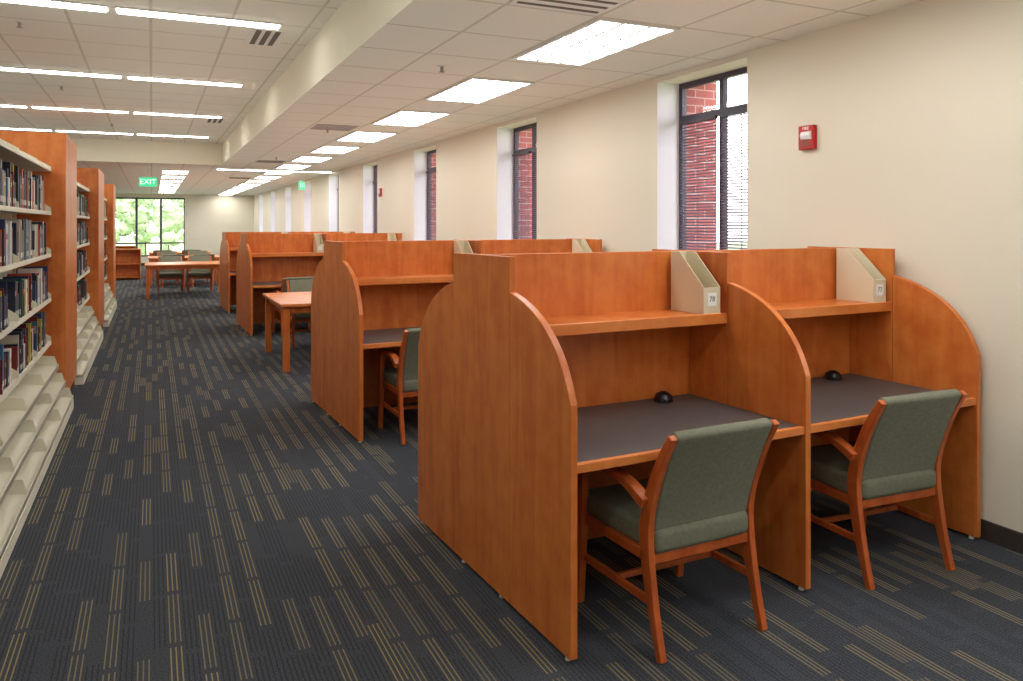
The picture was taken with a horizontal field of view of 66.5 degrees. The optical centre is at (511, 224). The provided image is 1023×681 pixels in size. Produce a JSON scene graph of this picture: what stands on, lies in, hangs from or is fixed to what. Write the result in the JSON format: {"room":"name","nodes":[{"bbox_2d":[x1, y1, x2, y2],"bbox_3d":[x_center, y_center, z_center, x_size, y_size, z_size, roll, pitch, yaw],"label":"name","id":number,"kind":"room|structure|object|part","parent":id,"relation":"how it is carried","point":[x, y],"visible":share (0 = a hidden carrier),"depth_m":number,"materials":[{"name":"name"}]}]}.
{"room":"library","nodes":[
{"label":"library","id":0,"kind":"room"},
{"bbox_2d":[0,0,344,143],"bbox_3d":[-6.320,-1.765,4.299,10.520,0.150,21.500,0,0,-25],"label":"ceiling","id":1,"kind":"structure","parent":0,"point":[50,38],"depth_m":8.16,"materials":[{"name":"tile"}]},
{"bbox_2d":[0,104,27,107],"bbox_3d":[-7.450,-1.680,10.825,1.250,0.020,0.160,0,0,-25],"label":"strip light","id":2,"kind":"object","parent":1,"relation":"in","point":[1,105],"depth_m":10.99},
{"bbox_2d":[15,21,23,27],"bbox_3d":[-4.089,-1.665,6.484,0.070,0.050,0.070,0,0,-25],"label":"sprinkler","id":3,"kind":"object","parent":1,"relation":"attached to","point":[19,22],"depth_m":6.47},
{"bbox_2d":[0,127,52,130],"bbox_3d":[-8.731,-1.680,13.604,1.250,0.020,0.160,0,0,-25],"label":"strip light","id":4,"kind":"object","parent":1,"relation":"in","point":[7,128],"depth_m":13.64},
{"bbox_2d":[0,0,108,11],"bbox_3d":[-3.708,-1.680,5.812,1.250,0.020,0.160,0,0,-25],"label":"strip light","id":5,"kind":"object","parent":1,"relation":"in","point":[50,3],"depth_m":5.92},
{"bbox_2d":[0,66,121,78],"bbox_3d":[-4.989,-1.680,8.591,1.250,0.020,0.160,0,0,-25],"label":"strip light","id":6,"kind":"object","parent":1,"relation":"in","point":[4,68],"depth_m":8.56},
{"bbox_2d":[31,106,128,113],"bbox_3d":[-6.270,-1.680,11.370,1.250,0.020,0.160,0,0,-25],"label":"strip light","id":7,"kind":"object","parent":1,"relation":"in","point":[35,107],"depth_m":11.31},
{"bbox_2d":[55,130,133,134],"bbox_3d":[-7.551,-1.680,14.149,1.250,0.020,0.160,0,0,-25],"label":"strip light","id":8,"kind":"object","parent":1,"relation":"in","point":[55,130],"depth_m":14.08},
{"bbox_2d":[136,133,208,137],"bbox_3d":[-6.370,-1.680,14.693,1.250,0.020,0.160,0,0,-25],"label":"strip light","id":9,"kind":"object","parent":1,"relation":"in","point":[136,133],"depth_m":14.65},
{"bbox_2d":[133,111,221,117],"bbox_3d":[-5.089,-1.680,11.914,1.250,0.020,0.160,0,0,-25],"label":"strip light","id":10,"kind":"object","parent":1,"relation":"in","point":[135,112],"depth_m":11.89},
{"bbox_2d":[127,75,242,86],"bbox_3d":[-3.808,-1.680,9.135,1.250,0.020,0.160,0,0,-25],"label":"strip light","id":11,"kind":"object","parent":1,"relation":"in","point":[128,76],"depth_m":9.08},
{"bbox_2d":[115,6,281,29],"bbox_3d":[-2.527,-1.680,6.356,1.250,0.020,0.160,0,0,-25],"label":"strip light","id":12,"kind":"object","parent":1,"relation":"in","point":[120,10],"depth_m":6.31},
{"bbox_2d":[205,118,226,122],"bbox_3d":[-4.769,-1.685,12.568,0.300,0.010,0.620,0,0,-25],"label":"ceiling vent","id":13,"kind":"object","parent":1,"relation":"in","point":[210,120],"depth_m":12.54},
{"bbox_2d":[244,28,287,46],"bbox_3d":[-2.215,-1.685,7.028,0.300,0.010,0.620,0,0,-25],"label":"ceiling vent","id":14,"kind":"object","parent":1,"relation":"in","point":[265,37],"depth_m":6.99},
{"bbox_2d":[116,193,253,262],"bbox_3d":[-16.767,0.185,30.370,13.370,2.870,0.200,0,0,-25],"label":"wall","id":15,"kind":"structure","parent":0,"point":[207,217],"depth_m":32.27,"materials":[{"name":"paint"}]},
{"bbox_2d":[116,197,184,256],"bbox_3d":[-14.587,0.085,31.375,2.670,2.370,0.080,0,0,-25],"label":"window","id":16,"kind":"structure","parent":15,"relation":"in","point":[136,243],"depth_m":31.36,"materials":[{"name":"brown metal"}]},
{"bbox_2d":[70,0,922,194],"bbox_3d":[-8.667,-1.545,12.797,13.370,0.590,38.900,0,0,-25],"label":"ceiling","id":17,"kind":"structure","parent":0,"point":[372,60],"depth_m":6.48,"materials":[{"name":"tile"}]},
{"bbox_2d":[139,176,156,186],"bbox_3d":[-8.026,-1.050,17.222,0.360,0.400,0.040,0,0,-25],"label":"exit sign","id":18,"kind":"object","parent":17,"relation":"hanging from","point":[148,181],"visible":1,"depth_m":17.21,"materials":[{"name":"green"}]},
{"bbox_2d":[158,189,176,190],"bbox_3d":[-12.260,-1.243,27.795,0.600,0.014,1.250,0,0,-25],"label":"ceiling light panel","id":19,"kind":"object","parent":17,"relation":"attached to","point":[158,189],"visible":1,"depth_m":27.65,"materials":[{"name":"white plastic"}]},
{"bbox_2d":[159,186,178,188],"bbox_3d":[-11.394,-1.243,25.915,0.600,0.014,1.250,0,0,-25],"label":"ceiling light panel","id":20,"kind":"object","parent":17,"relation":"attached to","point":[163,187],"visible":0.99,"depth_m":25.85,"materials":[{"name":"white plastic"}]},
{"bbox_2d":[159,183,180,185],"bbox_3d":[-10.527,-1.243,24.035,0.600,0.014,1.250,0,0,-25],"label":"ceiling light panel","id":21,"kind":"object","parent":17,"relation":"attached to","point":[160,184],"visible":1,"depth_m":23.95,"materials":[{"name":"white plastic"}]},
{"bbox_2d":[160,180,183,182],"bbox_3d":[-9.661,-1.243,22.155,0.600,0.014,1.250,0,0,-25],"label":"ceiling light panel","id":22,"kind":"object","parent":17,"relation":"attached to","point":[167,181],"visible":1,"depth_m":22.23,"materials":[{"name":"white plastic"}]},
{"bbox_2d":[160,175,186,178],"bbox_3d":[-8.794,-1.243,20.276,0.600,0.014,1.250,0,0,-25],"label":"ceiling light panel","id":23,"kind":"object","parent":17,"relation":"attached to","point":[162,176],"visible":1,"depth_m":20.36,"materials":[{"name":"white plastic"}]},
{"bbox_2d":[161,170,189,173],"bbox_3d":[-7.928,-1.243,18.396,0.600,0.014,1.250,0,0,-25],"label":"ceiling light panel","id":24,"kind":"object","parent":17,"relation":"attached to","point":[162,171],"visible":1,"depth_m":18.39,"materials":[{"name":"white plastic"}]},
{"bbox_2d":[226,189,244,190],"bbox_3d":[-9.862,-1.243,27.943,0.600,0.014,1.250,0,0,-25],"label":"ceiling light panel","id":25,"kind":"object","parent":17,"relation":"attached to","point":[228,189],"visible":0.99,"depth_m":27.97,"materials":[{"name":"white plastic"}]},
{"bbox_2d":[228,177,251,178],"bbox_3d":[-7.209,-1.245,20.681,0.580,0.010,0.600,0,0,-25],"label":"ceiling vent","id":26,"kind":"object","parent":17,"relation":"in","point":[228,177],"visible":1,"depth_m":20.52,"materials":[{"name":"white metal"}]},
{"bbox_2d":[231,187,253,188],"bbox_3d":[-8.995,-1.243,26.063,0.600,0.014,1.250,0,0,-25],"label":"ceiling light panel","id":27,"kind":"object","parent":17,"relation":"attached to","point":[233,187],"visible":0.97,"depth_m":25.88,"materials":[{"name":"white plastic"}]},
{"bbox_2d":[216,169,274,170],"bbox_3d":[-5.987,-1.240,17.589,1.250,0.020,0.160,0,0,-25],"label":"recessed light","id":28,"kind":"object","parent":17,"relation":"in","point":[216,169],"visible":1,"depth_m":17.56,"materials":[{"name":"white metal"}]},
{"bbox_2d":[237,183,261,185],"bbox_3d":[-8.129,-1.243,24.183,0.600,0.014,1.250,0,0,-25],"label":"ceiling light panel","id":29,"kind":"object","parent":17,"relation":"attached to","point":[241,184],"visible":0.98,"depth_m":23.96,"materials":[{"name":"white plastic"}]},
{"bbox_2d":[244,180,270,182],"bbox_3d":[-7.262,-1.243,22.303,0.600,0.014,1.250,0,0,-25],"label":"ceiling light panel","id":30,"kind":"object","parent":17,"relation":"attached to","point":[248,181],"visible":0.99,"depth_m":22.29,"materials":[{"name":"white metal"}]},
{"bbox_2d":[252,176,282,178],"bbox_3d":[-6.396,-1.243,20.423,0.600,0.014,1.250,0,0,-25],"label":"ceiling light panel","id":31,"kind":"object","parent":17,"relation":"attached to","point":[256,177],"visible":1,"depth_m":20.43,"materials":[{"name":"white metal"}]},
{"bbox_2d":[254,160,286,162],"bbox_3d":[-4.739,-1.245,15.323,0.580,0.010,0.600,0,0,-25],"label":"ceiling vent","id":32,"kind":"object","parent":17,"relation":"in","point":[259,161],"visible":1,"depth_m":15.26,"materials":[{"name":"white metal"}]},
{"bbox_2d":[263,171,293,174],"bbox_3d":[-5.529,-1.243,18.543,0.600,0.014,1.250,0,0,-25],"label":"ceiling light panel","id":33,"kind":"object","parent":17,"relation":"attached to","point":[267,172],"visible":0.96,"depth_m":18.78,"materials":[{"name":"white plastic"}]},
{"bbox_2d":[275,164,312,168],"bbox_3d":[-4.663,-1.243,16.663,0.600,0.014,1.250,0,0,-25],"label":"ceiling light panel","id":34,"kind":"object","parent":17,"relation":"attached to","point":[283,166],"visible":1,"depth_m":16.58,"materials":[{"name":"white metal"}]},
{"bbox_2d":[299,176,304,189],"bbox_3d":[-5.322,-1.075,19.789,0.040,0.350,0.360,0,0,5],"label":"exit sign","id":35,"kind":"object","parent":17,"relation":"hanging from","point":[301,183],"visible":1,"depth_m":19.78,"materials":[{"name":"green"}]},
{"bbox_2d":[277,170,331,172],"bbox_3d":[-4.806,-1.240,18.133,1.250,0.020,0.160,0,0,-25],"label":"recessed light","id":36,"kind":"object","parent":17,"relation":"in","point":[277,170],"visible":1,"depth_m":18.05,"materials":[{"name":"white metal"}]},
{"bbox_2d":[290,156,333,162],"bbox_3d":[-3.796,-1.243,14.783,0.600,0.014,1.250,0,0,-25],"label":"ceiling light panel","id":37,"kind":"object","parent":17,"relation":"attached to","point":[316,159],"visible":1,"depth_m":14.77,"materials":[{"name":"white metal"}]},
{"bbox_2d":[307,123,360,130],"bbox_3d":[-2.269,-1.245,9.965,0.580,0.010,0.600,0,0,-25],"label":"ceiling vent","id":38,"kind":"object","parent":17,"relation":"in","point":[317,126],"visible":1,"depth_m":9.92,"materials":[{"name":"white metal"}]},
{"bbox_2d":[309,145,361,153],"bbox_3d":[-2.930,-1.243,12.903,0.600,0.014,1.250,0,0,-25],"label":"ceiling light panel","id":39,"kind":"object","parent":17,"relation":"attached to","point":[329,149],"visible":1,"depth_m":12.85,"materials":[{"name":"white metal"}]},
{"bbox_2d":[335,131,398,142],"bbox_3d":[-2.064,-1.243,11.023,0.600,0.014,1.250,0,0,-25],"label":"ceiling light panel","id":40,"kind":"object","parent":17,"relation":"attached to","point":[355,136],"visible":1,"depth_m":10.96,"materials":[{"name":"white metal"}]},
{"bbox_2d":[371,110,451,126],"bbox_3d":[-1.197,-1.243,9.143,0.600,0.014,1.250,0,0,-25],"label":"ceiling light panel","id":41,"kind":"object","parent":17,"relation":"attached to","point":[410,118],"visible":1,"depth_m":9.09,"materials":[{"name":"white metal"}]},
{"bbox_2d":[437,65,445,72],"bbox_3d":[-0.548,-1.225,6.134,0.070,0.050,0.070,0,0,-25],"label":"sprinkler","id":42,"kind":"object","parent":17,"relation":"attached to","point":[441,67],"visible":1,"depth_m":6.12,"materials":[{"name":"white metal"}]},
{"bbox_2d":[424,77,534,103],"bbox_3d":[-0.331,-1.243,7.263,0.600,0.014,1.250,0,0,-25],"label":"ceiling light panel","id":43,"kind":"object","parent":17,"relation":"attached to","point":[477,90],"visible":1,"depth_m":7.19,"materials":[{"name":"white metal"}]},
{"bbox_2d":[508,0,628,15],"bbox_3d":[0.367,-1.245,4.244,0.580,0.010,0.600,0,0,-25],"label":"ceiling vent","id":44,"kind":"object","parent":17,"relation":"in","point":[589,7],"visible":1,"depth_m":4.40,"materials":[{"name":"white metal"}]},
{"bbox_2d":[512,17,679,65],"bbox_3d":[0.536,-1.243,5.384,0.600,0.014,1.250,0,0,-25],"label":"ceiling light panel","id":45,"kind":"object","parent":17,"relation":"attached to","point":[599,38],"visible":1,"depth_m":5.29,"materials":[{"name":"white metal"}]},
{"bbox_2d":[0,266,1022,680],"bbox_3d":[-8.667,1.680,12.797,13.370,0.120,38.900,0,0,-25],"label":"floor","id":46,"kind":"structure","parent":0,"point":[194,514],"depth_m":3.66,"materials":[{"name":"carpet"}]},
{"bbox_2d":[0,139,73,578],"bbox_3d":[-2.760,0.505,3.898,0.490,2.230,6.390,0,0,-25],"label":"bookshelf","id":47,"kind":"object","parent":46,"relation":"on","point":[36,409],"visible":0.73,"depth_m":5.16,"materials":[{"name":"beige metal"}]},
{"bbox_2d":[0,159,47,394],"bbox_3d":[-2.788,0.295,3.837,0.229,1.434,6.263,0,0,-25],"label":"books","id":48,"kind":"object","parent":47,"relation":"in","point":[19,237],"visible":0.91,"depth_m":5.39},
{"bbox_2d":[0,130,76,390],"bbox_3d":[-4.518,0.405,7.222,0.780,2.430,1.100,0,0,-25],"label":"wood end panel","id":49,"kind":"object","parent":46,"relation":"on","point":[58,151],"visible":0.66,"depth_m":6.87,"materials":[{"name":"brown wood"}]},
{"bbox_2d":[74,182,102,384],"bbox_3d":[-5.307,0.505,9.424,0.490,2.230,3.520,0,0,-25],"label":"bookshelf","id":50,"kind":"object","parent":46,"relation":"on","point":[89,334],"visible":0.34,"depth_m":9.50,"materials":[{"name":"beige metal"}]},
{"bbox_2d":[77,192,87,305],"bbox_3d":[-5.347,0.295,9.390,0.229,1.436,3.451,0,0,-25],"label":"books","id":51,"kind":"object","parent":50,"relation":"in","point":[82,200],"visible":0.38,"depth_m":10.24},
{"bbox_2d":[77,168,103,327],"bbox_3d":[-6.529,0.405,11.586,0.780,2.430,1.410,0,0,-25],"label":"wood end panel","id":52,"kind":"object","parent":46,"relation":"on","point":[91,178],"visible":0.34,"depth_m":11.09,"materials":[{"name":"brown wood"}]},
{"bbox_2d":[104,184,115,297],"bbox_3d":[-8.431,0.405,15.714,0.780,2.430,1.000,0,0,-25],"label":"wood end panel","id":53,"kind":"object","parent":46,"relation":"on","point":[109,189],"visible":0.24,"depth_m":15.41,"materials":[{"name":"brown wood"}]},
{"bbox_2d":[103,198,116,326],"bbox_3d":[-7.337,0.505,13.829,0.490,2.230,3.300,0,0,-25],"label":"bookshelf","id":54,"kind":"object","parent":46,"relation":"on","point":[110,303],"visible":0.16,"depth_m":14.06,"materials":[{"name":"beige metal"}]},
{"bbox_2d":[104,203,105,276],"bbox_3d":[-7.367,0.295,13.772,0.229,1.435,3.182,0,0,-25],"label":"books","id":55,"kind":"object","parent":54,"relation":"in","point":[104,203],"visible":0.12,"depth_m":15.04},
{"bbox_2d":[116,246,135,248],"bbox_3d":[-13.385,1.165,26.534,1.100,0.910,0.420,0,0,-25],"label":"bookcase","id":56,"kind":"object","parent":46,"relation":"on","point":[117,247],"visible":0.2,"depth_m":26.72,"materials":[{"name":"brown wood"}]},
{"bbox_2d":[116,249,140,279],"bbox_3d":[-11.571,1.165,23.075,1.100,0.910,0.420,0,0,-25],"label":"bookcase","id":57,"kind":"object","parent":46,"relation":"on","point":[128,261],"visible":0.6,"depth_m":23.29,"materials":[{"name":"brown wood"}]},
{"bbox_2d":[152,250,172,278],"bbox_3d":[-10.698,1.190,23.927,0.591,0.865,0.638,0,0,-25],"label":"wooden armchair","id":58,"kind":"object","parent":46,"relation":"on","point":[154,251],"visible":0.17,"depth_m":23.61,"materials":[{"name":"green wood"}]},
{"bbox_2d":[156,251,178,282],"bbox_3d":[-9.846,1.190,22.320,0.591,0.865,0.638,0,0,-25],"label":"wooden armchair","id":59,"kind":"object","parent":46,"relation":"on","point":[159,253],"visible":0.16,"depth_m":22.50,"materials":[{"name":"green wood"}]},
{"bbox_2d":[157,256,183,293],"bbox_3d":[-8.201,1.190,18.750,0.591,0.865,0.638,0,0,-25],"label":"wooden armchair","id":60,"kind":"object","parent":46,"relation":"on","point":[175,273],"visible":0.7,"depth_m":18.70,"materials":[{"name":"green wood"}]},
{"bbox_3d":[-8.178,1.195,18.700,0.521,0.112,0.497,0,0,-25],"label":"seat","id":61,"kind":"part","parent":60,"relation":"part of","materials":[{"name":"green fabric"}]},
{"bbox_2d":[161,254,184,287],"bbox_3d":[-8.842,1.190,20.378,0.591,0.865,0.638,0,0,-25],"label":"wooden armchair","id":62,"kind":"object","parent":46,"relation":"on","point":[182,255],"visible":0.29,"depth_m":20.22,"materials":[{"name":"brown wood"}]},
{"bbox_2d":[148,251,210,255],"bbox_3d":[-10.701,1.245,25.128,1.800,0.750,1.400,0,0,-25],"label":"table","id":63,"kind":"object","parent":46,"relation":"on","point":[178,252],"visible":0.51,"depth_m":24.67,"materials":[{"name":"brown wood"}]},
{"bbox_2d":[144,261,219,299],"bbox_3d":[-7.474,1.245,17.889,1.700,0.750,1.450,0,0,-25],"label":"table","id":64,"kind":"object","parent":46,"relation":"on","point":[149,266],"visible":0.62,"depth_m":17.35,"materials":[{"name":"brown wood"}]},
{"bbox_2d":[148,255,219,286],"bbox_3d":[-9.026,1.245,21.495,1.800,0.750,1.400,0,0,-25],"label":"table","id":65,"kind":"object","parent":46,"relation":"on","point":[151,258],"visible":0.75,"depth_m":20.94,"materials":[{"name":"brown wood"}]},
{"bbox_2d":[182,250,200,270],"bbox_3d":[-9.972,1.190,24.262,0.591,0.865,0.638,0,0,-25],"label":"wooden armchair","id":66,"kind":"object","parent":46,"relation":"on","point":[184,252],"visible":0.1,"depth_m":23.95,"materials":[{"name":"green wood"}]},
{"bbox_2d":[187,251,207,280],"bbox_3d":[-9.117,1.190,22.655,0.591,0.865,0.638,0,0,-21],"label":"wooden armchair","id":67,"kind":"object","parent":46,"relation":"on","point":[190,253],"visible":0.17,"depth_m":22.86,"materials":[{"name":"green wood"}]},
{"bbox_2d":[186,256,211,292],"bbox_3d":[-7.608,1.190,19.024,0.591,0.865,0.638,0,0,-21],"label":"wooden armchair","id":68,"kind":"object","parent":46,"relation":"on","point":[190,273],"visible":0.69,"depth_m":18.96,"materials":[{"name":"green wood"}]},
{"bbox_3d":[-7.589,1.195,18.972,0.521,0.112,0.497,0,0,-21],"label":"seat","id":69,"kind":"part","parent":68,"relation":"part of","materials":[{"name":"green fabric"}]},
{"bbox_2d":[189,254,214,286],"bbox_3d":[-8.203,1.190,20.673,0.591,0.865,0.638,0,0,-30],"label":"wooden armchair","id":70,"kind":"object","parent":46,"relation":"on","point":[211,255],"visible":0.27,"depth_m":20.54,"materials":[{"name":"brown wood"}]},
{"bbox_2d":[262,291,311,371],"bbox_3d":[-1.980,1.245,9.647,1.920,0.750,1.580,0,0,-25],"label":"table","id":71,"kind":"object","parent":46,"relation":"on","point":[288,302],"visible":0.42,"depth_m":8.87,"materials":[{"name":"brown wood"}]},
{"bbox_2d":[220,231,354,312],"bbox_3d":[-4.409,0.877,15.504,2.472,1.485,1.580,0,0,-26],"label":"study carrel","id":72,"kind":"object","parent":46,"relation":"on","point":[230,242],"visible":0.23,"depth_m":15.01,"materials":[{"name":"brown wood"}]},
{"bbox_2d":[271,277,313,336],"bbox_3d":[-3.212,1.190,11.632,0.591,0.865,0.638,0,0,-29],"label":"wooden armchair","id":73,"kind":"object","parent":46,"relation":"on","point":[283,285],"visible":0.27,"depth_m":11.39,"materials":[{"name":"brown wood"}]},
{"bbox_2d":[286,279,312,348],"bbox_3d":[-2.733,1.190,10.590,0.591,0.865,0.638,0,0,-25],"label":"wooden armchair","id":74,"kind":"object","parent":46,"relation":"on","point":[292,285],"visible":0.19,"depth_m":10.67,"materials":[{"name":"brown wood"}]},
{"bbox_3d":[-2.711,1.195,10.540,0.521,0.112,0.497,0,0,-25],"label":"seat","id":75,"kind":"part","parent":74,"relation":"part of","materials":[{"name":"green fabric"}]},
{"bbox_2d":[236,233,401,335],"bbox_3d":[-3.048,0.877,12.622,2.472,1.485,1.580,0,0,-27],"label":"study carrel","id":76,"kind":"object","parent":46,"relation":"on","point":[263,260],"visible":0.24,"depth_m":12.25,"materials":[{"name":"brown wood"}]},
{"bbox_2d":[313,233,323,252],"bbox_3d":[-3.074,0.286,12.424,0.105,0.300,0.251,0,0,-27],"label":"file box","id":77,"kind":"object","parent":76,"relation":"on","point":[318,246],"visible":1,"depth_m":12.45,"materials":[{"name":"white paper"}]},
{"bbox_2d":[387,233,396,240],"bbox_3d":[-1.975,0.286,12.973,0.105,0.300,0.251,0,0,-27],"label":"file box","id":78,"kind":"object","parent":76,"relation":"on","point":[390,236],"visible":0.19,"depth_m":13.06,"materials":[{"name":"white paper"}]},
{"bbox_2d":[377,328,420,444],"bbox_3d":[-0.674,1.190,6.074,0.591,0.865,0.638,0,0,-26],"label":"wooden armchair","id":79,"kind":"object","parent":46,"relation":"on","point":[401,379],"visible":0.5,"depth_m":5.82,"materials":[{"name":"brown wood"}]},
{"bbox_3d":[-0.698,1.195,6.124,0.521,0.112,0.497,0,0,-26],"label":"seat","id":80,"kind":"part","parent":79,"relation":"part of","materials":[{"name":"green fabric"}]},
{"bbox_2d":[311,238,601,442],"bbox_3d":[-0.385,0.877,7.034,2.472,1.485,1.580,0,0,-27],"label":"study carrel","id":81,"kind":"object","parent":46,"relation":"on","point":[365,295],"visible":0.24,"depth_m":6.63,"materials":[{"name":"brown wood"}]},
{"bbox_2d":[454,240,472,252],"bbox_3d":[-0.409,0.286,6.836,0.105,0.300,0.251,0,0,-27],"label":"file box","id":82,"kind":"object","parent":81,"relation":"on","point":[462,246],"visible":0.19,"depth_m":6.91,"materials":[{"name":"white paper"}]},
{"bbox_2d":[572,239,591,252],"bbox_3d":[0.685,0.286,7.395,0.105,0.300,0.251,0,0,-27],"label":"file box","id":83,"kind":"object","parent":81,"relation":"on","point":[578,245],"visible":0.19,"depth_m":7.44,"materials":[{"name":"white paper"}]},
{"bbox_2d":[577,418,779,663],"bbox_3d":[0.668,1.190,3.219,0.591,0.865,0.638,0,0,-27],"label":"wooden armchair","id":84,"kind":"object","parent":46,"relation":"on","point":[697,499],"visible":0.91,"depth_m":3.04,"materials":[{"name":"brown wood"}]},
{"bbox_3d":[0.644,1.195,3.268,0.521,0.112,0.497,0,0,-27],"label":"seat","id":85,"kind":"part","parent":84,"relation":"part of","materials":[{"name":"green fabric"}]},
{"bbox_2d":[418,246,980,660],"bbox_3d":[0.949,0.877,4.135,2.472,1.485,1.580,0,0,-27],"label":"study carrel","id":86,"kind":"object","parent":46,"relation":"on","point":[537,372],"visible":0.9,"depth_m":3.75,"materials":[{"name":"brown wood"}]},
{"bbox_2d":[671,251,719,313],"bbox_3d":[0.926,0.286,3.937,0.105,0.300,0.252,0,0,-27],"label":"file box","id":87,"kind":"object","parent":86,"relation":"on","point":[694,289],"visible":1,"depth_m":3.93,"materials":[{"name":"cardboard"}]},
{"bbox_2d":[836,248,885,302],"bbox_3d":[2.016,0.286,4.503,0.105,0.300,0.252,0,0,-27],"label":"file box","id":88,"kind":"object","parent":86,"relation":"on","point":[857,278],"visible":1,"depth_m":4.49,"materials":[{"name":"cardboard"}]},
{"bbox_2d":[811,389,966,589],"bbox_3d":[1.734,1.190,3.787,0.591,0.865,0.638,0,0,-23],"label":"wooden armchair","id":89,"kind":"object","parent":46,"relation":"on","point":[896,454],"visible":0.73,"depth_m":3.59,"materials":[{"name":"brown wood"}]},
{"bbox_3d":[1.713,1.195,3.838,0.521,0.112,0.497,0,0,-23],"label":"seat","id":90,"kind":"part","parent":89,"relation":"part of","materials":[{"name":"green fabric"}]},
{"bbox_2d":[431,82,716,249],"bbox_3d":[-2.419,0.020,15.677,0.330,3.800,38.900,0,0,-25],"label":"brick wall","id":91,"kind":"structure","parent":0,"point":[703,98],"depth_m":6.85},
{"bbox_2d":[254,0,1022,532],"bbox_3d":[-2.719,0.185,15.539,0.270,2.870,38.900,0,0,-25],"label":"wall","id":92,"kind":"structure","parent":0,"point":[916,109],"depth_m":4.81,"materials":[{"name":"paint"}]},
{"bbox_2d":[338,175,338,227],"bbox_3d":[-3.981,-0.220,18.547,0.045,1.980,1.100,0,0,-25],"label":"window","id":93,"kind":"structure","parent":92,"relation":"in","point":[338,175],"depth_m":19.00,"materials":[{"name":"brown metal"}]},
{"bbox_2d":[337,189,338,231],"bbox_3d":[-4.024,-0.085,18.527,0.030,1.590,0.996,0,0,-25],"label":"blind","id":94,"kind":"object","parent":93,"relation":"attached to","point":[337,189],"visible":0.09,"depth_m":18.91,"materials":[{"name":"brown metal"}]},
{"bbox_2d":[374,165,376,230],"bbox_3d":[-2.562,-0.220,15.468,0.045,1.980,1.100,0,0,-25],"label":"window","id":95,"kind":"structure","parent":92,"relation":"in","point":[375,166],"depth_m":15.92,"materials":[{"name":"brown metal"}]},
{"bbox_2d":[373,181,376,232],"bbox_3d":[-2.605,-0.085,15.448,0.030,1.590,0.996,0,0,-25],"label":"blind","id":96,"kind":"object","parent":95,"relation":"attached to","point":[374,216],"visible":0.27,"depth_m":15.71,"materials":[{"name":"brown metal"}]},
{"bbox_2d":[378,188,381,196],"bbox_3d":[-2.470,-0.610,14.607,0.056,0.156,0.130,0,0,-25],"label":"fire alarm strobe","id":97,"kind":"object","parent":92,"relation":"attached to","point":[379,189],"visible":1,"depth_m":14.55,"materials":[{"name":"red plastic"}]},
{"bbox_2d":[427,149,435,239],"bbox_3d":[-1.143,-0.220,12.389,0.045,1.980,1.100,0,0,-25],"label":"window","id":98,"kind":"structure","parent":92,"relation":"in","point":[429,153],"depth_m":12.85,"materials":[{"name":"brown metal"}]},
{"bbox_2d":[426,170,435,239],"bbox_3d":[-1.186,-0.085,12.369,0.030,1.590,0.996,0,0,-25],"label":"blind","id":99,"kind":"object","parent":98,"relation":"attached to","point":[431,171],"visible":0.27,"depth_m":12.60,"materials":[{"name":"brown metal"}]},
{"bbox_2d":[513,123,536,238],"bbox_3d":[0.276,-0.220,9.310,0.045,1.980,1.100,0,0,-25],"label":"window","id":100,"kind":"structure","parent":92,"relation":"in","point":[533,126],"depth_m":9.49,"materials":[{"name":"brown metal"}]},
{"bbox_2d":[512,150,536,239],"bbox_3d":[0.233,-0.085,9.290,0.030,1.590,0.996,0,0,-25],"label":"blind","id":101,"kind":"object","parent":100,"relation":"attached to","point":[533,151],"visible":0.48,"depth_m":9.46,"materials":[{"name":"brown metal"}]},
{"bbox_2d":[679,67,746,249],"bbox_3d":[1.695,-0.220,6.231,0.045,1.980,1.100,0,0,-25],"label":"window","id":102,"kind":"structure","parent":92,"relation":"in","point":[723,78],"depth_m":6.24,"materials":[{"name":"brown metal"}]},
{"bbox_2d":[679,109,746,249],"bbox_3d":[1.652,-0.085,6.212,0.030,1.590,0.996,0,0,-25],"label":"blind","id":103,"kind":"object","parent":102,"relation":"attached to","point":[738,112],"visible":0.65,"depth_m":6.28,"materials":[{"name":"brown metal"}]},
{"bbox_2d":[798,124,816,149],"bbox_3d":[1.921,-0.570,5.080,0.056,0.156,0.130,0,0,-25],"label":"fire alarm strobe","id":104,"kind":"object","parent":92,"relation":"attached to","point":[807,135],"visible":1,"depth_m":5.05,"materials":[{"name":"red plastic"}]},
{"bbox_2d":[979,519,1022,553],"bbox_3d":[-2.847,1.570,15.480,0.012,0.100,38.500,0,0,-25],"label":"baseboard","id":105,"kind":"structure","parent":92,"relation":"attached to","point":[1005,537],"depth_m":3.93,"materials":[{"name":"plastic"}]},
{"label":"outside","id":106,"kind":"structure","parent":0,"visible":0},
{"bbox_2d":[116,240,746,254],"bbox_3d":[-14.650,2.020,31.786,120.000,0.100,150.000,0,0,-25],"label":"lawn","id":107,"kind":"structure","parent":106,"point":[150,247],"depth_m":71.47,"materials":[{"name":"green plant"}]},
{"bbox_2d":[116,199,131,234],"bbox_3d":[-22.036,-1.043,38.233,6.181,6.024,5.849,0,0,-25],"label":"tree","id":108,"kind":"object","parent":107,"relation":"on","point":[123,208],"visible":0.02,"depth_m":39.52,"materials":[{"name":"green plant"}]},
{"bbox_2d":[116,199,183,254],"bbox_3d":[-20.178,-1.288,42.436,5.972,6.513,5.838,0,0,-25],"label":"tree","id":109,"kind":"object","parent":107,"relation":"on","point":[144,205],"visible":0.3,"depth_m":41.78,"materials":[{"name":"green plant"}]},
{"bbox_2d":[118,200,183,249],"bbox_3d":[-22.208,-1.245,50.207,6.228,6.427,6.067,0,0,-25],"label":"tree","id":110,"kind":"object","parent":107,"relation":"on","point":[181,206],"visible":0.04,"depth_m":49.17,"materials":[{"name":"green plant"}]},
{"bbox_2d":[147,199,183,245],"bbox_3d":[-15.789,-0.608,40.163,5.447,5.154,6.093,0,0,-25],"label":"tree","id":111,"kind":"object","parent":107,"relation":"on","point":[169,211],"visible":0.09,"depth_m":38.07,"materials":[{"name":"green plant"}]}
]}

